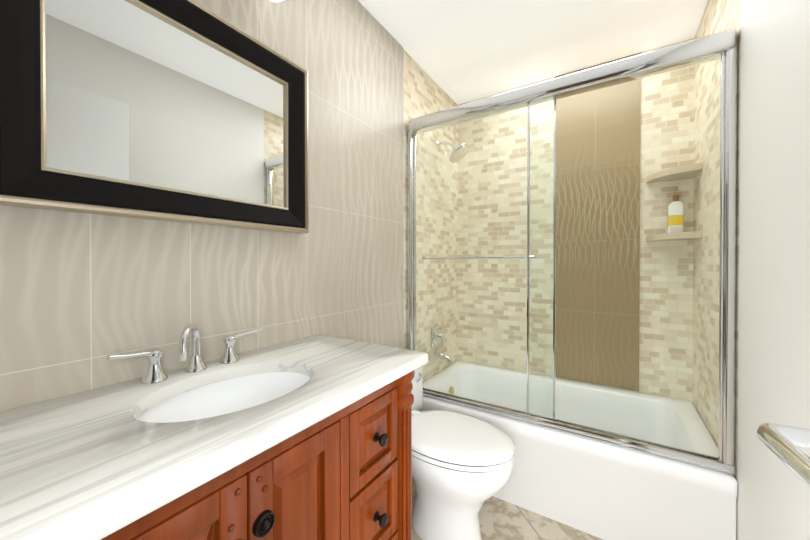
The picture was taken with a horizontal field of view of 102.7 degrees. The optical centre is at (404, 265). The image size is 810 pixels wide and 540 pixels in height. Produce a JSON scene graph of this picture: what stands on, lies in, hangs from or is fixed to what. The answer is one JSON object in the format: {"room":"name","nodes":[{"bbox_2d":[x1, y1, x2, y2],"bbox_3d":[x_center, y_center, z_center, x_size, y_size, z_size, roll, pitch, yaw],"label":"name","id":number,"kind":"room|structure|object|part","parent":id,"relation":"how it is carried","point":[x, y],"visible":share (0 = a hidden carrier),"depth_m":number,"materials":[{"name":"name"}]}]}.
{"room":"bathroom","nodes":[
{"label":"bathroom","id":0,"kind":"room"},
{"bbox_2d":[404,50,457,381],"bbox_3d":[0.184,-0.054,2.279,0.100,2.400,0.894,0,0,33],"label":"wall","id":1,"kind":"structure","parent":0,"point":[425,93],"depth_m":2.18,"materials":[{"name":"tile"}]},
{"bbox_2d":[0,0,307,233],"bbox_3d":[-0.586,-0.427,0.920,0.046,0.615,0.760,0,0,33],"label":"mirror","id":2,"kind":"object","parent":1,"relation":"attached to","point":[190,111],"visible":1,"depth_m":0.83,"materials":[{"name":"black wood"}]},
{"bbox_3d":[-0.600,-0.427,0.928,0.014,0.575,0.720,0,0,33],"label":"glass","id":3,"kind":"part","parent":2,"relation":"part of","materials":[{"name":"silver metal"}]},
{"bbox_2d":[0,0,403,411],"bbox_3d":[-0.565,-0.046,1.102,0.108,2.400,1.896,0,0,33],"label":"wall tiles","id":4,"kind":"structure","parent":1,"relation":"attached to","point":[83,296],"depth_m":1.08,"materials":[{"name":"beige tile"}]},
{"bbox_2d":[431,325,444,348],"bbox_3d":[0.237,0.492,2.210,0.066,0.141,0.130,0,0,33],"label":"shower valve","id":5,"kind":"object","parent":1,"relation":"attached to","point":[438,337],"depth_m":2.19,"materials":[{"name":"silver metal"}]},
{"bbox_2d":[434,351,452,364],"bbox_3d":[0.266,0.630,2.204,0.122,0.077,0.060,0,0,33],"label":"tub spout","id":6,"kind":"object","parent":1,"relation":"attached to","point":[447,358],"depth_m":2.19,"materials":[{"name":"silver metal"}]},
{"bbox_2d":[436,140,468,162],"bbox_3d":[0.324,-0.785,2.193,0.223,0.173,0.156,0,0,33],"label":"shower head","id":7,"kind":"object","parent":1,"relation":"attached to","point":[459,152],"depth_m":2.17},
{"bbox_2d":[412,478,602,539],"bbox_3d":[0.305,1.204,1.085,1.600,0.100,2.790,0,0,33],"label":"floor","id":8,"kind":"structure","parent":0,"point":[499,519],"depth_m":1.43,"materials":[{"name":"tile"}]},
{"bbox_2d":[0,323,427,539],"bbox_3d":[-0.444,0.654,0.718,0.510,1.005,1.130,0,0,33],"label":"bathroom vanity","id":9,"kind":"object","parent":8,"relation":"on","point":[308,438],"visible":1,"depth_m":0.65,"materials":[{"name":"white stone"}]},
{"bbox_2d":[107,323,261,383],"bbox_3d":[-0.550,0.218,0.869,0.104,0.135,0.374,0,0,33],"label":"faucet","id":10,"kind":"object","parent":9,"relation":"on","point":[196,370],"depth_m":0.87,"materials":[{"name":"silver metal"}]},
{"bbox_2d":[137,372,309,422],"bbox_3d":[-0.404,0.387,0.779,0.360,0.135,0.460,0,0,33],"label":"sink","id":11,"kind":"object","parent":9,"relation":"in","point":[234,392],"depth_m":0.89,"materials":[{"name":"ceramic"}]},
{"bbox_3d":[-0.007,0.736,1.030,0.076,0.837,0.076,0,0,33],"label":"post","id":12,"kind":"part","parent":9,"relation":"part of","materials":[{"name":"brown wood"}]},
{"bbox_2d":[411,366,514,539],"bbox_3d":[0.123,0.816,1.430,0.699,0.672,0.450,0,0,33],"label":"toilet","id":13,"kind":"object","parent":8,"relation":"on","point":[462,466],"visible":0.6,"depth_m":1.29,"materials":[{"name":"ceramic"}]},
{"bbox_3d":[-0.083,0.617,1.560,0.211,0.276,0.450,0,0,33],"label":"tank","id":14,"kind":"part","parent":13,"relation":"part of","materials":[{"name":"ceramic"}]},
{"bbox_3d":[0.205,0.726,1.377,0.504,0.058,0.375,0,0,33],"label":"seat","id":15,"kind":"part","parent":13,"relation":"part of","materials":[{"name":"ceramic"}]},
{"bbox_2d":[419,360,737,539],"bbox_3d":[0.789,0.949,1.841,1.396,0.400,0.788,0,0,33],"label":"tub","id":16,"kind":"object","parent":8,"relation":"on","point":[603,490],"visible":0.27,"depth_m":1.45,"materials":[{"name":"ceramic"}]},
{"bbox_2d":[408,29,736,474],"bbox_3d":[0.613,-0.049,1.550,1.384,1.599,0.084,0,0,33],"label":"shower door frame","id":17,"kind":"structure","parent":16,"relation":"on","point":[708,48],"depth_m":1.30,"materials":[{"name":"silver metal"}]},
{"bbox_2d":[416,54,720,456],"bbox_3d":[0.609,-0.029,1.553,1.328,1.499,0.024,0,0,33],"label":"shower door","id":18,"kind":"structure","parent":17,"relation":"attached to","point":[575,257],"depth_m":1.45,"materials":[{"name":"clear glass"}]},
{"bbox_2d":[414,102,534,415],"bbox_3d":[0.359,-0.031,1.740,0.625,1.499,0.083,0,0,33],"label":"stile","id":19,"kind":"object","parent":18,"relation":"attached to","point":[528,257],"depth_m":1.55,"materials":[{"name":"silver metal"}]},
{"bbox_2d":[553,98,555,419],"bbox_3d":[0.698,-0.029,1.511,0.010,1.499,0.012,0,0,33],"label":"stile","id":20,"kind":"object","parent":18,"relation":"attached to","point":[554,198],"depth_m":1.51,"materials":[{"name":"silver metal"}]},
{"bbox_2d":[718,52,724,461],"bbox_3d":[1.160,-0.027,1.187,0.010,1.499,0.012,0,0,33],"label":"stile","id":21,"kind":"object","parent":18,"relation":"attached to","point":[722,117],"depth_m":1.18,"materials":[{"name":"silver metal"}]},
{"bbox_2d":[358,0,707,104],"bbox_3d":[0.305,-1.296,1.068,1.600,0.100,2.790,0,0,33],"label":"ceiling","id":22,"kind":"structure","parent":0,"point":[461,51],"depth_m":1.76,"materials":[{"name":"paint"}]},
{"bbox_2d":[457,38,694,401],"bbox_3d":[1.030,-0.053,2.210,1.400,2.400,0.100,0,0,33],"label":"wall","id":23,"kind":"structure","parent":0,"point":[510,327],"depth_m":2.22,"materials":[{"name":"tile"}]},
{"bbox_2d":[555,52,640,390],"bbox_3d":[1.194,-0.253,2.039,0.460,1.998,0.008,0,0,33],"label":"wall tiles","id":24,"kind":"structure","parent":23,"relation":"attached to","point":[567,203],"depth_m":2.02,"materials":[{"name":"brown tile"}]},
{"bbox_2d":[646,231,701,240],"bbox_3d":[1.446,-0.154,1.757,0.210,0.032,0.210,0,0,33],"label":"corner shelf","id":25,"kind":"object","parent":23,"relation":"attached to","point":[676,236],"depth_m":1.70,"materials":[{"name":"stone"}]},
{"bbox_2d":[668,195,683,232],"bbox_3d":[1.480,-0.276,1.771,0.065,0.209,0.043,0,0,33],"label":"shampoo bottle","id":26,"kind":"object","parent":25,"relation":"on","point":[674,216],"depth_m":1.76,"materials":[{"name":"plastic"}]},
{"bbox_2d":[646,163,701,182],"bbox_3d":[1.446,-0.494,1.755,0.210,0.032,0.210,0,0,33],"label":"corner shelf","id":27,"kind":"object","parent":23,"relation":"attached to","point":[666,174],"depth_m":1.73,"materials":[{"name":"stone"}]},
{"bbox_2d":[692,0,809,539],"bbox_3d":[0.937,-0.043,0.672,0.100,2.400,2.790,0,0,33],"label":"wall","id":28,"kind":"structure","parent":0,"point":[773,499],"depth_m":0.97,"materials":[{"name":"white paint"}]},
{"bbox_3d":[0.408,0.140,0.103,0.098,2.027,0.765,0,0,33],"label":"door","id":29,"kind":"structure","parent":28,"relation":"in","visible":0},
{"bbox_2d":[757,423,809,487],"bbox_3d":[0.509,0.219,0.375,0.136,0.068,0.200,0,0,33],"label":"door handle","id":30,"kind":"object","parent":29,"relation":"attached to","point":[781,442],"depth_m":0.39,"materials":[{"name":"silver metal"}]}
]}

